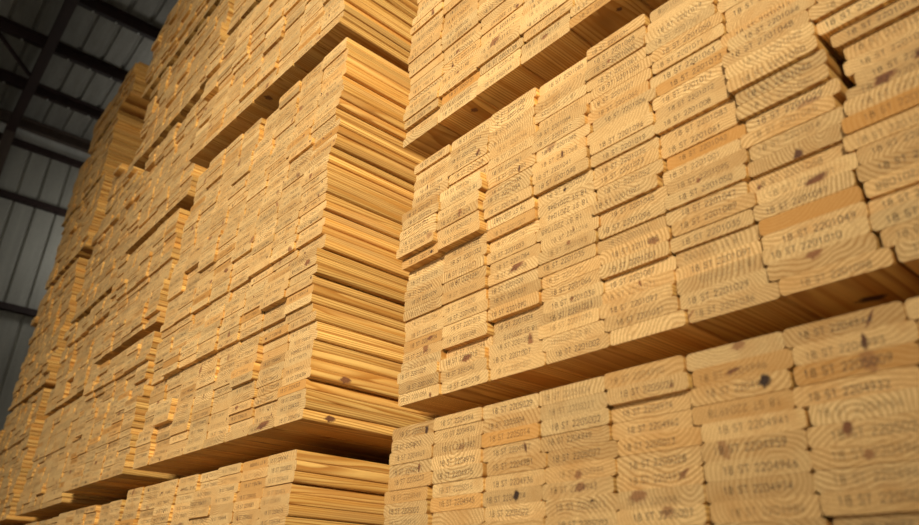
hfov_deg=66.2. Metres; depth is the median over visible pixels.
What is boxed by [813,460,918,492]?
board
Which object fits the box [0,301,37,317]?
beam
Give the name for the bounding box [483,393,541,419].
board
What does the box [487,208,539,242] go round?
board
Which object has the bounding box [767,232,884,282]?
board
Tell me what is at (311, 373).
board
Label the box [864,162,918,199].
board
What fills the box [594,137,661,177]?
board
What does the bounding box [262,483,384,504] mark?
board
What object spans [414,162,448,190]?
board
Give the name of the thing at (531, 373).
board
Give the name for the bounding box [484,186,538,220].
board
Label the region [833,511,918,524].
board
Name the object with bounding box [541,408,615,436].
board
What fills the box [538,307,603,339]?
board
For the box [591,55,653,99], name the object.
board
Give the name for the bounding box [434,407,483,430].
board
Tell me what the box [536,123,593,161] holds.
board
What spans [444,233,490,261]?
board
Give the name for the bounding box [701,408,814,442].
board
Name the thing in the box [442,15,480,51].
board
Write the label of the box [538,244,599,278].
board
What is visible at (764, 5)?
board
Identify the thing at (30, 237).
wall
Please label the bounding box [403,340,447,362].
board
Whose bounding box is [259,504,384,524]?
board
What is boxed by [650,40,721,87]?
board
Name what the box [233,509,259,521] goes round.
board
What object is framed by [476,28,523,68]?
board
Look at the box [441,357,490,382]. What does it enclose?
board
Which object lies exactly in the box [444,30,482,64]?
board
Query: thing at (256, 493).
board
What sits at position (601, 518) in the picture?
board
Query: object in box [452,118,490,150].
board
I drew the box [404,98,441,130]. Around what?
board
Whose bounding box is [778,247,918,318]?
board
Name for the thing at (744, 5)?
board
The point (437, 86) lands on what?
board
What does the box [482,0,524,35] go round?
board
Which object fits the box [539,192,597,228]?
board
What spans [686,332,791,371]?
board
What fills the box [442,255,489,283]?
board
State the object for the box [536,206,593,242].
board
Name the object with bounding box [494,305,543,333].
board
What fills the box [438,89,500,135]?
board
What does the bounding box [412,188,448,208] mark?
board
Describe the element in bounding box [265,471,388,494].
board
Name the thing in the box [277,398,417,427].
board
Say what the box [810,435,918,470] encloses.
board
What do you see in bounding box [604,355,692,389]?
board
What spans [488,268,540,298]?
board
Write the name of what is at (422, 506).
board
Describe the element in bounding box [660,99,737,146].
board
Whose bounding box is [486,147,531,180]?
board
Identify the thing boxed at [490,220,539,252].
board
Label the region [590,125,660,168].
board
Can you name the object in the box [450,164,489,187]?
board
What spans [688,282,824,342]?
board
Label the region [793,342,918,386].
board
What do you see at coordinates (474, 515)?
board
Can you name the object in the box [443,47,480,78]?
board
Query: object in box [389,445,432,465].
board
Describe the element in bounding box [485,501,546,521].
board
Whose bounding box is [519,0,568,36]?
board
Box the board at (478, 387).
[441,369,538,404]
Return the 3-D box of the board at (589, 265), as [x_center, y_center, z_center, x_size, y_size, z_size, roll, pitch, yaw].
[2.036,0.750,2.686,4.870,0.025,0.139,22,-32,-36]
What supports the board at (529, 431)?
on the board at (532, 446)
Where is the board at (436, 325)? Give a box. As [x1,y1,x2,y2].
[405,317,444,341]
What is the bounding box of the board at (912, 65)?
[846,57,918,99]
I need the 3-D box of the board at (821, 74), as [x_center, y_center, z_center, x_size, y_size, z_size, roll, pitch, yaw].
[2.311,0.483,2.460,4.878,0.025,0.138,22,-32,-36]
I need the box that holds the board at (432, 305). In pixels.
[403,296,443,321]
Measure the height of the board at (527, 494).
0.025 m
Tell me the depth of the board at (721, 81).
1.17 m
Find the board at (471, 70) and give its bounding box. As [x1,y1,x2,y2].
[439,62,479,97]
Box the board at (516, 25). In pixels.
[477,20,519,58]
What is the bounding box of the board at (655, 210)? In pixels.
[598,200,669,239]
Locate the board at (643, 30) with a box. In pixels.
[587,26,647,69]
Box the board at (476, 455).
[431,449,484,470]
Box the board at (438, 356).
[401,351,446,372]
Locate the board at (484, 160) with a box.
[449,153,489,184]
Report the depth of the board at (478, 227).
1.51 m
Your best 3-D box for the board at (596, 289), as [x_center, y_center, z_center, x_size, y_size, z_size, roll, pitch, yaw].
[2.032,0.793,2.662,4.862,0.025,0.138,22,-32,-36]
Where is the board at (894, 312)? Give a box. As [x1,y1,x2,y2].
[783,301,910,348]
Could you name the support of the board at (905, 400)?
on the board at (903, 424)
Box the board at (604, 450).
[548,441,620,466]
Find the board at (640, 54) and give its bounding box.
[586,47,648,92]
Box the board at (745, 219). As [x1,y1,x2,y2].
[670,209,758,254]
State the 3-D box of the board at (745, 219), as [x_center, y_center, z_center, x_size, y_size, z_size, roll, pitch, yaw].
[2.213,0.684,2.482,4.866,0.025,0.138,22,-32,-36]
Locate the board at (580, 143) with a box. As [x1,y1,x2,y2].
[532,137,589,174]
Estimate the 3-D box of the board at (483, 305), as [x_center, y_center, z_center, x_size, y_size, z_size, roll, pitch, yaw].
[1.851,0.836,2.877,4.880,0.025,0.139,22,-32,-36]
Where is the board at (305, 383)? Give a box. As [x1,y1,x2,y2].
[277,379,441,417]
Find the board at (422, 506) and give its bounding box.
[384,500,432,517]
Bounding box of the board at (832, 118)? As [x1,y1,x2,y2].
[749,107,847,160]
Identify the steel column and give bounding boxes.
[0,119,17,174]
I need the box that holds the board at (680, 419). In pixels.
[612,409,696,440]
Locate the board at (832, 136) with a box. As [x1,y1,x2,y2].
[748,124,846,178]
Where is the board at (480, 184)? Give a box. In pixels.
[441,178,489,209]
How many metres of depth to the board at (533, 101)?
1.54 m
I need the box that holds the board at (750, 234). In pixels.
[676,225,762,267]
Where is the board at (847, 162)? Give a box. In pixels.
[756,152,860,204]
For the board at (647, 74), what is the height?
0.025 m
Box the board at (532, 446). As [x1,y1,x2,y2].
[483,438,541,462]
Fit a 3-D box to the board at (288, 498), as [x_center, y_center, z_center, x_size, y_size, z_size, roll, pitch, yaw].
[1.380,1.308,3.112,4.892,0.025,0.140,22,-33,-37]
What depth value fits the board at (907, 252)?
0.83 m
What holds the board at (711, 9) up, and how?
on the board at (717, 18)
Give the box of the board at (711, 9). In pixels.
[645,4,717,54]
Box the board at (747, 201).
[672,192,758,236]
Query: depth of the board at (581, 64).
1.46 m
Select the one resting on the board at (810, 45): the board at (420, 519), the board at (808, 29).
the board at (808, 29)
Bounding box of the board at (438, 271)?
[407,265,444,290]
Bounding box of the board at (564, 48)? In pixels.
[521,22,592,81]
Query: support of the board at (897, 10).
on the board at (911, 21)
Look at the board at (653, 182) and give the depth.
1.20 m
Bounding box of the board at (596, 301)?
[541,295,602,325]
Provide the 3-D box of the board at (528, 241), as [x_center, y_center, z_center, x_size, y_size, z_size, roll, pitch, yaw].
[1.942,0.707,2.832,4.881,0.025,0.139,22,-32,-36]
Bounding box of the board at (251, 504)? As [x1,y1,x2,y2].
[233,498,260,511]
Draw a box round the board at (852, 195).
[758,186,869,235]
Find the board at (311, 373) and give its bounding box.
[282,367,399,399]
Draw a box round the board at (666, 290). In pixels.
[599,283,679,319]
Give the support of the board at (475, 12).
on the board at (474, 22)
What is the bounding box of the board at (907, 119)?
[843,105,918,152]
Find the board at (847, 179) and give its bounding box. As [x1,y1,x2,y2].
[753,170,864,221]
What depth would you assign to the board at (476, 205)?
1.53 m
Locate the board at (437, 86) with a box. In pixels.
[405,82,439,112]
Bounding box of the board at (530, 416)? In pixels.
[483,408,542,432]
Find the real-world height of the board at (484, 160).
0.025 m
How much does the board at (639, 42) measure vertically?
0.025 m
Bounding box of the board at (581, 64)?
[539,57,588,95]
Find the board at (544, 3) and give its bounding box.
[520,0,553,25]
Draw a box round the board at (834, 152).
[749,143,848,193]
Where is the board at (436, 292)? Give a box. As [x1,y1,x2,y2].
[404,285,442,310]
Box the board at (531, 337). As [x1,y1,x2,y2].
[489,330,542,356]
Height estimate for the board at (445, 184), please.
0.025 m
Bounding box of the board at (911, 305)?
[905,297,918,323]
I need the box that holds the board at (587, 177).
[538,170,594,206]
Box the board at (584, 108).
[534,103,590,141]
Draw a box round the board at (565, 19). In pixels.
[521,13,571,54]
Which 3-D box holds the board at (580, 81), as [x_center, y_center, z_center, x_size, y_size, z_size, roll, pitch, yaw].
[2.042,0.390,2.857,4.874,0.025,0.138,22,-32,-36]
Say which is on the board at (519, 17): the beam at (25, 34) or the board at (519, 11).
the board at (519, 11)
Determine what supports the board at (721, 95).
on the board at (730, 106)
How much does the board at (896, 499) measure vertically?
0.025 m
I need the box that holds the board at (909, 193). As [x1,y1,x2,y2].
[868,183,918,213]
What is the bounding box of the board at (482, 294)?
[442,289,489,315]
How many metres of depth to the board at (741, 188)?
1.08 m
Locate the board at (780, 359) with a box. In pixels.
[692,349,796,387]
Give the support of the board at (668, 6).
on the board at (685, 4)
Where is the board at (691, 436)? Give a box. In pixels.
[618,426,704,456]
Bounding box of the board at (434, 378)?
[398,372,441,394]
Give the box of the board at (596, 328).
[542,320,609,351]
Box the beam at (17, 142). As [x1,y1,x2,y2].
[0,132,83,168]
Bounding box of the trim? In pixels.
[0,121,90,161]
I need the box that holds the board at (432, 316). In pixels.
[405,307,443,331]
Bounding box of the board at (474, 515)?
[432,507,485,524]
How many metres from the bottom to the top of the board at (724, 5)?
0.025 m
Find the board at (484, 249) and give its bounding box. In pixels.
[444,243,490,271]
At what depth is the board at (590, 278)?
1.25 m
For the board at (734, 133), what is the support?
on the board at (735, 145)
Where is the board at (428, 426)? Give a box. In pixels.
[392,420,435,440]
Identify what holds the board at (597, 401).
on the board at (603, 416)
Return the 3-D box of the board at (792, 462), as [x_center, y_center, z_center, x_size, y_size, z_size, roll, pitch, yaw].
[2.203,0.983,2.288,4.883,0.025,0.138,22,-32,-36]
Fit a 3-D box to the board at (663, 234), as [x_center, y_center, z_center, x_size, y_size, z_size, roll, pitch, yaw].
[2.126,0.705,2.588,4.874,0.025,0.139,22,-32,-36]
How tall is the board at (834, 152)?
0.025 m
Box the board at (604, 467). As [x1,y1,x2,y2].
[545,458,619,483]
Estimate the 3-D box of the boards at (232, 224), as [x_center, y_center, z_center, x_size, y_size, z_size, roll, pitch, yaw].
[0.372,0.636,4.768,5.037,4.614,6.319,22,-32,-36]
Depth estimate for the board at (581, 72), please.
1.45 m
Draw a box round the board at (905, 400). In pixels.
[809,387,918,425]
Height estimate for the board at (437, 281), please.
0.025 m
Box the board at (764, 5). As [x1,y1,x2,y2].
[726,0,783,32]
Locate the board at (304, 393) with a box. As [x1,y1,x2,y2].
[277,388,434,422]
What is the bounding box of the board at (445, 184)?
[412,179,450,206]
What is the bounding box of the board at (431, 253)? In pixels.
[402,243,445,271]
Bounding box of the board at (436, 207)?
[402,202,440,230]
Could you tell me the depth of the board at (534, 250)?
1.39 m
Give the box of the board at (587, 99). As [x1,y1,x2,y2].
[539,92,592,129]
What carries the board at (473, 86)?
on the board at (472, 110)
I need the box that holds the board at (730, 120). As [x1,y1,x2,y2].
[661,111,743,160]
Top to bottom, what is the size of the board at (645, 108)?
0.025 m
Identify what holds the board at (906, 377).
on the board at (905, 400)
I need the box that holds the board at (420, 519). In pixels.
[384,514,432,524]
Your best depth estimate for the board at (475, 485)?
1.25 m
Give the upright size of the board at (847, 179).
0.025 m
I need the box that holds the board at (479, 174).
[440,171,485,201]
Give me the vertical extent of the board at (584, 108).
0.025 m
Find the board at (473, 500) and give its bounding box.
[430,493,485,512]
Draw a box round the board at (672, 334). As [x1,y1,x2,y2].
[610,310,734,360]
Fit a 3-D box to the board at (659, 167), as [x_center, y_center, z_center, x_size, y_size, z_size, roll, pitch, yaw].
[2.128,0.590,2.635,4.870,0.025,0.138,22,-32,-36]
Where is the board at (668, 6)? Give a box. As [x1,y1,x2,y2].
[650,0,685,21]
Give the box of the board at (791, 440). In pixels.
[701,429,812,462]
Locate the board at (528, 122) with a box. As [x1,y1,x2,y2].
[488,116,537,151]
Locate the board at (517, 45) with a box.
[480,37,525,75]
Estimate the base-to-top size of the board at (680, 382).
0.025 m
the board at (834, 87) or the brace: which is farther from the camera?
the brace
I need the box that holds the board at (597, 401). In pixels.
[540,392,613,420]
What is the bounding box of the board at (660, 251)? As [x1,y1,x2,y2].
[599,241,676,279]
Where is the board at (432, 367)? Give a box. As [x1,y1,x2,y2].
[397,361,439,384]
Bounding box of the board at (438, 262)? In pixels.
[409,255,444,280]
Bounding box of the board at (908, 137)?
[856,124,918,164]
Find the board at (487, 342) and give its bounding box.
[446,336,492,357]
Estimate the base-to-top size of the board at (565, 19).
0.025 m
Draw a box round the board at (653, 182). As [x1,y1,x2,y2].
[591,174,664,216]
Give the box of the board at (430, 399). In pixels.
[398,384,487,415]
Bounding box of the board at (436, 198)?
[402,195,440,222]
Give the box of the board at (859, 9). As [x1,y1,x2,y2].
[816,0,896,61]
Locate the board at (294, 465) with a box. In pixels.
[267,460,389,483]
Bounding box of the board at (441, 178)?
[414,172,448,198]
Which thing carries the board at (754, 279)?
on the board at (762, 310)
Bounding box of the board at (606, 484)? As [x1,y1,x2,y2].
[542,476,618,500]
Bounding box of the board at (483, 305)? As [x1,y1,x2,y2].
[443,299,489,325]
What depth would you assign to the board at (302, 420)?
1.76 m
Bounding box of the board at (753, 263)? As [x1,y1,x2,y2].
[677,253,767,295]
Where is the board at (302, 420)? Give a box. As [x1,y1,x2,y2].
[274,408,397,447]
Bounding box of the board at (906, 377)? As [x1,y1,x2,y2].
[793,365,918,410]
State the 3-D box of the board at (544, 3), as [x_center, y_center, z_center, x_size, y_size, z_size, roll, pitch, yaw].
[2.025,0.187,2.930,4.898,0.025,0.139,22,-32,-36]
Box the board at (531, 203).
[487,197,538,230]
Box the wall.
[0,145,78,430]
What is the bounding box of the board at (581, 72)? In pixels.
[538,66,586,102]
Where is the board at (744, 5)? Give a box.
[725,0,761,20]
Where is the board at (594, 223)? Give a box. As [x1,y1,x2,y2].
[541,216,600,251]
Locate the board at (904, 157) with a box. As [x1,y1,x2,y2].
[856,143,918,183]
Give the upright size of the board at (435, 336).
0.025 m
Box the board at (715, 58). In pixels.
[656,46,729,96]
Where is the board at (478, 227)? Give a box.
[437,219,487,251]
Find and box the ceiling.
[0,0,177,141]
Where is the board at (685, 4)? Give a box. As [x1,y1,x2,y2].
[647,0,696,31]
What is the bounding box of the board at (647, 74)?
[590,68,655,111]
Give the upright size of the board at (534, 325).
0.025 m
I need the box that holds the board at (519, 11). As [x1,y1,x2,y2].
[481,6,522,44]
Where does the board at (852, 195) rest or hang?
on the board at (858, 209)
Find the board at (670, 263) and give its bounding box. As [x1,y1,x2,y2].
[605,256,678,291]
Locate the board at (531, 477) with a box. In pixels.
[485,469,546,491]
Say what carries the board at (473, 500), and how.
on the board at (474, 515)
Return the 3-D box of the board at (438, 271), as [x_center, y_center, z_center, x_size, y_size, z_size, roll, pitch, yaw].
[1.757,0.766,3.024,4.868,0.025,0.138,22,-32,-36]
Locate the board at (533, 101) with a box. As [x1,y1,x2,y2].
[489,97,537,132]
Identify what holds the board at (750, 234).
on the board at (756, 247)
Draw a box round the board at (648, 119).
[590,112,655,155]
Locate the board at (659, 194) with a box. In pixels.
[600,186,668,225]
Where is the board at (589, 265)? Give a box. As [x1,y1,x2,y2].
[542,255,601,289]
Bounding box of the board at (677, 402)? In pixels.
[611,391,693,422]
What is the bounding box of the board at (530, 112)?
[489,106,535,141]
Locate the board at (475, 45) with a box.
[443,39,480,73]
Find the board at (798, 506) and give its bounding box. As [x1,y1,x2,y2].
[710,494,834,523]
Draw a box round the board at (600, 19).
[569,0,653,45]
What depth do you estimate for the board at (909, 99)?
0.91 m
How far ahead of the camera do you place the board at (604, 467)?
1.06 m
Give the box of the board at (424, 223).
[400,213,437,240]
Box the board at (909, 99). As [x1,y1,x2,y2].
[841,86,918,134]
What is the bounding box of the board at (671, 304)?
[604,296,683,332]
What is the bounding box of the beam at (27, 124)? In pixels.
[0,108,90,152]
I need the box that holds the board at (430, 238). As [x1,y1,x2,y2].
[396,231,437,260]
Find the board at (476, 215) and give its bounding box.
[437,210,486,240]
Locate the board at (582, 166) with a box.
[534,157,594,196]
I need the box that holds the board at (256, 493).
[236,488,263,501]
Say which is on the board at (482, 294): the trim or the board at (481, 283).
the board at (481, 283)
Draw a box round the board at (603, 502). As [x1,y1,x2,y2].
[545,493,619,516]
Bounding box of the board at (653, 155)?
[594,148,666,189]
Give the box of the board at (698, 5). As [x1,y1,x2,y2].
[645,0,718,43]
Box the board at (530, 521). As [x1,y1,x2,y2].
[482,517,545,524]
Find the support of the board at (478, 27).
on the board at (478, 35)
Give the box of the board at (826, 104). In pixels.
[740,95,843,151]
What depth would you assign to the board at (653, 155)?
1.22 m
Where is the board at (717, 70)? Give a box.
[652,62,724,111]
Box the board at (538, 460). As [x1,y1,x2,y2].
[487,452,548,475]
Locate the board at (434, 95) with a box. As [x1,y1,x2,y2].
[403,90,442,121]
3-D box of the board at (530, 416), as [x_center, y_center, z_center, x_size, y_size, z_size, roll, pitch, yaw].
[1.927,1.005,2.637,4.879,0.025,0.139,22,-32,-36]
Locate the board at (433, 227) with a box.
[399,222,438,248]
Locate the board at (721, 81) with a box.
[655,74,727,121]
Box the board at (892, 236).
[880,218,918,253]
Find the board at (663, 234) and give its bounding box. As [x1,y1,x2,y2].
[600,226,675,264]
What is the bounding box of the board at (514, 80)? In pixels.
[476,57,547,108]
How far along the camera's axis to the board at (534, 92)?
1.54 m
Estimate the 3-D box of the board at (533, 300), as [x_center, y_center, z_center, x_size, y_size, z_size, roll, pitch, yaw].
[1.941,0.817,2.774,4.877,0.025,0.139,22,-32,-36]
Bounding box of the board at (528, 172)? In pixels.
[485,167,532,198]
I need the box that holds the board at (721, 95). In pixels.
[654,85,735,136]
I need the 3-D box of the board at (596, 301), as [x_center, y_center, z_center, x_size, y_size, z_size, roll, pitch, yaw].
[2.028,0.816,2.653,4.863,0.025,0.139,22,-32,-36]
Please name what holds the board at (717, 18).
on the board at (717, 32)
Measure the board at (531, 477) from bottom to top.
0.025 m
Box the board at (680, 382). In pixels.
[607,372,695,406]
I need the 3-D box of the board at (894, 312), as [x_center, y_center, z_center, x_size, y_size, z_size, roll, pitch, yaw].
[2.293,0.807,2.262,4.878,0.025,0.139,22,-32,-36]
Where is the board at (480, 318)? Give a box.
[442,311,494,337]
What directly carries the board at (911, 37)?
on the board at (909, 53)
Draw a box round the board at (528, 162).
[488,154,536,188]
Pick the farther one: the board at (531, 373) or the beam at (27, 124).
the beam at (27, 124)
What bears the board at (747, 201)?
on the board at (745, 219)
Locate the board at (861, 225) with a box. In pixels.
[762,216,880,265]
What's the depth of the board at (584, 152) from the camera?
1.35 m
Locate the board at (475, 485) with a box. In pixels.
[432,477,486,497]
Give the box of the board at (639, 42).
[585,36,646,81]
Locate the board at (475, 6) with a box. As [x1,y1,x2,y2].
[442,2,478,36]
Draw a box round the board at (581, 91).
[534,84,587,125]
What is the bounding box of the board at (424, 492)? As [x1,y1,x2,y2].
[384,486,432,504]
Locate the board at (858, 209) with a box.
[762,202,870,249]
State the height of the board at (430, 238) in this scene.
0.025 m
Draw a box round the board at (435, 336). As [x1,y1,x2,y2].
[404,329,442,352]
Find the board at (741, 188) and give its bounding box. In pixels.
[666,181,749,226]
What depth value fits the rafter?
10.07 m
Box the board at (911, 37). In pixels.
[843,26,918,85]
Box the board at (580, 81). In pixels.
[535,74,586,113]
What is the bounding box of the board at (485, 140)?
[448,135,489,166]
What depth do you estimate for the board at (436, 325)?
1.55 m
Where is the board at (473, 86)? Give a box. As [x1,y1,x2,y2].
[440,80,477,113]
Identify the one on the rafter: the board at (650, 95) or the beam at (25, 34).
the beam at (25, 34)
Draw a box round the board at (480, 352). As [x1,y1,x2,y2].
[439,346,489,371]
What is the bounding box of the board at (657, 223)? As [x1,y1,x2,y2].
[597,215,671,253]
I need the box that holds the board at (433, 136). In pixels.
[403,117,461,158]
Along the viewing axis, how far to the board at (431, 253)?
1.61 m
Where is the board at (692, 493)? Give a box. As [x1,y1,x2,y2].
[617,484,710,509]
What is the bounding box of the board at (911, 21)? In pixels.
[844,10,918,60]
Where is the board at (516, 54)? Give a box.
[478,49,521,85]
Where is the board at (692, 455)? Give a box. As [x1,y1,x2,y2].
[617,445,705,474]
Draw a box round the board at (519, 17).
[481,14,522,47]
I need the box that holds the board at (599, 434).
[541,425,615,452]
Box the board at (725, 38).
[721,0,795,47]
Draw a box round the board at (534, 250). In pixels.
[490,243,541,274]
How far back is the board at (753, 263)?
1.02 m
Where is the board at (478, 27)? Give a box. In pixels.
[444,23,481,58]
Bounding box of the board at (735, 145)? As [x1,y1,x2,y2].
[663,139,741,185]
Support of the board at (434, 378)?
on the board at (430, 399)
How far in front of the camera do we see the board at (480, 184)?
1.54 m
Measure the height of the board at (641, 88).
0.025 m
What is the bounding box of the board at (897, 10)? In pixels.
[830,0,918,60]
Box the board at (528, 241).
[487,233,540,265]
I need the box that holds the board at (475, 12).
[441,9,477,44]
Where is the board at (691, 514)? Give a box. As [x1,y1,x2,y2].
[617,504,715,524]
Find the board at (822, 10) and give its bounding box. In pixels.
[808,0,857,24]
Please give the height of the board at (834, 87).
0.025 m
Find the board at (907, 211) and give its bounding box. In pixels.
[869,198,918,234]
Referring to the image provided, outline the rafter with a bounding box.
[6,0,78,131]
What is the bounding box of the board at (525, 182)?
[483,176,533,209]
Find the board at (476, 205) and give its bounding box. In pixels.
[437,200,484,230]
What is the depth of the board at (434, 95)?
1.77 m
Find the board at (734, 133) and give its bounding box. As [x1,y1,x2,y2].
[667,123,747,170]
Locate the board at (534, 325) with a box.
[492,318,541,344]
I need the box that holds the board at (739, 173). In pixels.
[665,164,752,210]
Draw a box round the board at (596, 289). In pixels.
[543,281,605,313]
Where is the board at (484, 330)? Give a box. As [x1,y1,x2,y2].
[442,323,494,350]
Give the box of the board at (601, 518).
[545,511,616,524]
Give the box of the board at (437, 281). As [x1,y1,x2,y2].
[404,275,443,301]
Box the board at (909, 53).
[854,42,918,84]
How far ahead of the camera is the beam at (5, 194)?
11.38 m
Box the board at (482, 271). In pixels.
[443,266,490,293]
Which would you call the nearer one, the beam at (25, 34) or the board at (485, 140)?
the board at (485, 140)
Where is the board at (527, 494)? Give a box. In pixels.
[483,485,544,506]
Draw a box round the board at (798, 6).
[727,0,817,51]
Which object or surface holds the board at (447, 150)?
on the board at (446, 159)
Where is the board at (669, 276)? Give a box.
[602,270,676,303]
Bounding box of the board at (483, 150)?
[447,144,489,176]
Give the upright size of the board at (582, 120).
0.025 m
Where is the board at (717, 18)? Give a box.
[651,11,726,62]
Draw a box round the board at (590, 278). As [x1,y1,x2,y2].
[541,269,605,302]
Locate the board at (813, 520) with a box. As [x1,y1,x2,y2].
[715,517,832,524]
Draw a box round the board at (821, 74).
[736,64,848,124]
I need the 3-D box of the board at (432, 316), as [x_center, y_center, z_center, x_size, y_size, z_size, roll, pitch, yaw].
[1.759,0.861,2.991,4.876,0.025,0.138,22,-32,-36]
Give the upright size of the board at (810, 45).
0.025 m
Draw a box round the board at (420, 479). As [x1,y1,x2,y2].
[388,471,433,490]
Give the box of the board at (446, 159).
[416,154,449,181]
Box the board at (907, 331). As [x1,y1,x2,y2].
[792,320,918,365]
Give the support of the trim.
attached to the wall
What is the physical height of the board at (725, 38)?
0.025 m
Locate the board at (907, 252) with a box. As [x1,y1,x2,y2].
[895,237,918,274]
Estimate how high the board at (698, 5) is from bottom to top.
0.025 m
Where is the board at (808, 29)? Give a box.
[725,22,844,79]
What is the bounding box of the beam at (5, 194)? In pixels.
[0,189,66,216]
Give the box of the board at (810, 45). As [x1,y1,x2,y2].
[727,35,843,95]
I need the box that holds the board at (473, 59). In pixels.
[440,54,476,87]
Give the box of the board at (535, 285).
[489,278,543,308]
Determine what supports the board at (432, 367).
on the board at (434, 378)
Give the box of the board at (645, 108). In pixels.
[587,103,655,145]
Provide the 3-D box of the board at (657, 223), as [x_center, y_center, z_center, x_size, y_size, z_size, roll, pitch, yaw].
[2.126,0.687,2.607,4.876,0.025,0.140,22,-32,-36]
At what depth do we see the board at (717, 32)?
1.20 m
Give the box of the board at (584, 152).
[532,147,591,184]
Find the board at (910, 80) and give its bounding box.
[844,68,918,116]
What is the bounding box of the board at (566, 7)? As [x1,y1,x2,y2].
[524,0,575,42]
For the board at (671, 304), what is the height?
0.025 m
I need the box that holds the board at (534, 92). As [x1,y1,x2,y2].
[491,87,539,123]
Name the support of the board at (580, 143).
on the board at (584, 152)
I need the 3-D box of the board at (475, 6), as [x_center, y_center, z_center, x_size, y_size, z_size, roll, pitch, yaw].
[1.842,0.121,3.205,4.885,0.025,0.139,22,-32,-36]
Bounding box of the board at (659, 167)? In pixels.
[597,159,668,199]
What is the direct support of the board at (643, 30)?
on the board at (639, 42)
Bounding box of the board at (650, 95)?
[593,87,658,130]
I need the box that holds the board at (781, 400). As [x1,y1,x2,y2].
[692,389,798,426]
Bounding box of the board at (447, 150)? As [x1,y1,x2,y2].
[414,144,451,174]
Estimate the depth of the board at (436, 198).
1.67 m
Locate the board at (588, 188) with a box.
[538,181,596,217]
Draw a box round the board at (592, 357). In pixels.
[545,333,654,377]
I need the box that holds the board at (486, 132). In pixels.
[450,127,489,157]
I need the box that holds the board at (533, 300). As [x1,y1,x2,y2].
[488,291,543,322]
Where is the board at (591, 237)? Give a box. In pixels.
[538,230,601,264]
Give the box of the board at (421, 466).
[389,458,432,477]
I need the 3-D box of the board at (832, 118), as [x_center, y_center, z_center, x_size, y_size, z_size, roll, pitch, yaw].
[2.317,0.550,2.427,4.876,0.025,0.138,22,-32,-36]
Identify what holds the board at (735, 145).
on the board at (742, 156)
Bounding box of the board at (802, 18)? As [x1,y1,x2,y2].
[722,10,815,68]
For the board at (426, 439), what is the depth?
1.40 m
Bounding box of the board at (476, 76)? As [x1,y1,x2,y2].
[442,70,480,104]
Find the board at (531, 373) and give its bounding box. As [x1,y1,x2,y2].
[490,352,592,392]
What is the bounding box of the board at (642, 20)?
[587,14,651,60]
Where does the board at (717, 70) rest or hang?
on the board at (721, 81)
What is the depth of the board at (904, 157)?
0.89 m
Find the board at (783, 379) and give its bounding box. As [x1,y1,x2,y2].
[690,369,799,406]
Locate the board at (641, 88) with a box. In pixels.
[587,81,650,125]
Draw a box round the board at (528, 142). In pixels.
[488,135,534,169]
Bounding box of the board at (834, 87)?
[746,78,848,132]
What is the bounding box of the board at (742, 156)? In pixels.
[667,149,752,194]
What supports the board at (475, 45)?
on the board at (473, 53)
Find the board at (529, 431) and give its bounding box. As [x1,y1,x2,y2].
[482,423,543,447]
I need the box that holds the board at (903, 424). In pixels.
[807,411,918,448]
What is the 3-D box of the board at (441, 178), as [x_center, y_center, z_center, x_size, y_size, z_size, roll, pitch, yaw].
[1.768,0.543,3.135,4.872,0.025,0.138,22,-32,-36]
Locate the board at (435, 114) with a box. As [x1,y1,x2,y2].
[406,109,439,137]
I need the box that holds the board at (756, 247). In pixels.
[675,241,762,281]
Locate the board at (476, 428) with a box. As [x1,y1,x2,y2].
[434,421,484,443]
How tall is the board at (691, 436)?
0.025 m
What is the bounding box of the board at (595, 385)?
[539,376,607,405]
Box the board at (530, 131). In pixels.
[489,124,538,159]
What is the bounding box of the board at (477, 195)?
[437,190,484,220]
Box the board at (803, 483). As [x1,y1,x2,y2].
[705,472,821,502]
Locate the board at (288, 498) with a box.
[260,493,384,514]
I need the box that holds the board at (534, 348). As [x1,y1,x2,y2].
[489,341,545,368]
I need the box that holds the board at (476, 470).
[432,462,488,483]
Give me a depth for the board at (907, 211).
0.86 m
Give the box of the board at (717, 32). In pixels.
[652,23,727,74]
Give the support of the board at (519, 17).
on the board at (516, 25)
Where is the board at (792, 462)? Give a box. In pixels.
[704,450,817,481]
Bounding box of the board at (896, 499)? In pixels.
[820,484,918,516]
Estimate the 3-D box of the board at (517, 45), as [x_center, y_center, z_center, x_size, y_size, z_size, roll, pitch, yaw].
[1.931,0.272,2.997,4.875,0.025,0.139,22,-32,-36]
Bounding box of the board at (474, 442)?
[433,435,483,456]
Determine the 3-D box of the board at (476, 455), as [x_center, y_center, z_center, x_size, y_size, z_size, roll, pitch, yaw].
[1.834,1.094,2.712,4.885,0.025,0.139,22,-32,-36]
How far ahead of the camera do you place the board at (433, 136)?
1.76 m
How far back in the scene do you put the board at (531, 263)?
1.38 m
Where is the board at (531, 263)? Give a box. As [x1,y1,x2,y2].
[488,255,540,286]
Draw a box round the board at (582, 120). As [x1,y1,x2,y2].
[531,114,587,154]
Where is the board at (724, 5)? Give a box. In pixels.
[717,0,742,14]
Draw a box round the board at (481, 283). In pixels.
[441,276,489,304]
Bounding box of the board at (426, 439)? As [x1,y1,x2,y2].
[391,432,434,452]
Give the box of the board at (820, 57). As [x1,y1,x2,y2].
[735,49,855,105]
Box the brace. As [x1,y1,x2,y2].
[0,32,30,75]
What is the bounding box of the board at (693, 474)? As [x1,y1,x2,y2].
[617,465,709,491]
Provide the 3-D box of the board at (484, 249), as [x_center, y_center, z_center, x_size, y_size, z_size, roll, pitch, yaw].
[1.850,0.723,2.929,4.878,0.025,0.139,22,-32,-36]
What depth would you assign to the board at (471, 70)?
1.68 m
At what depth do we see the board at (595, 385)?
1.12 m
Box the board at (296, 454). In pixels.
[268,449,390,473]
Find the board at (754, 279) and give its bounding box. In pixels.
[680,269,771,311]

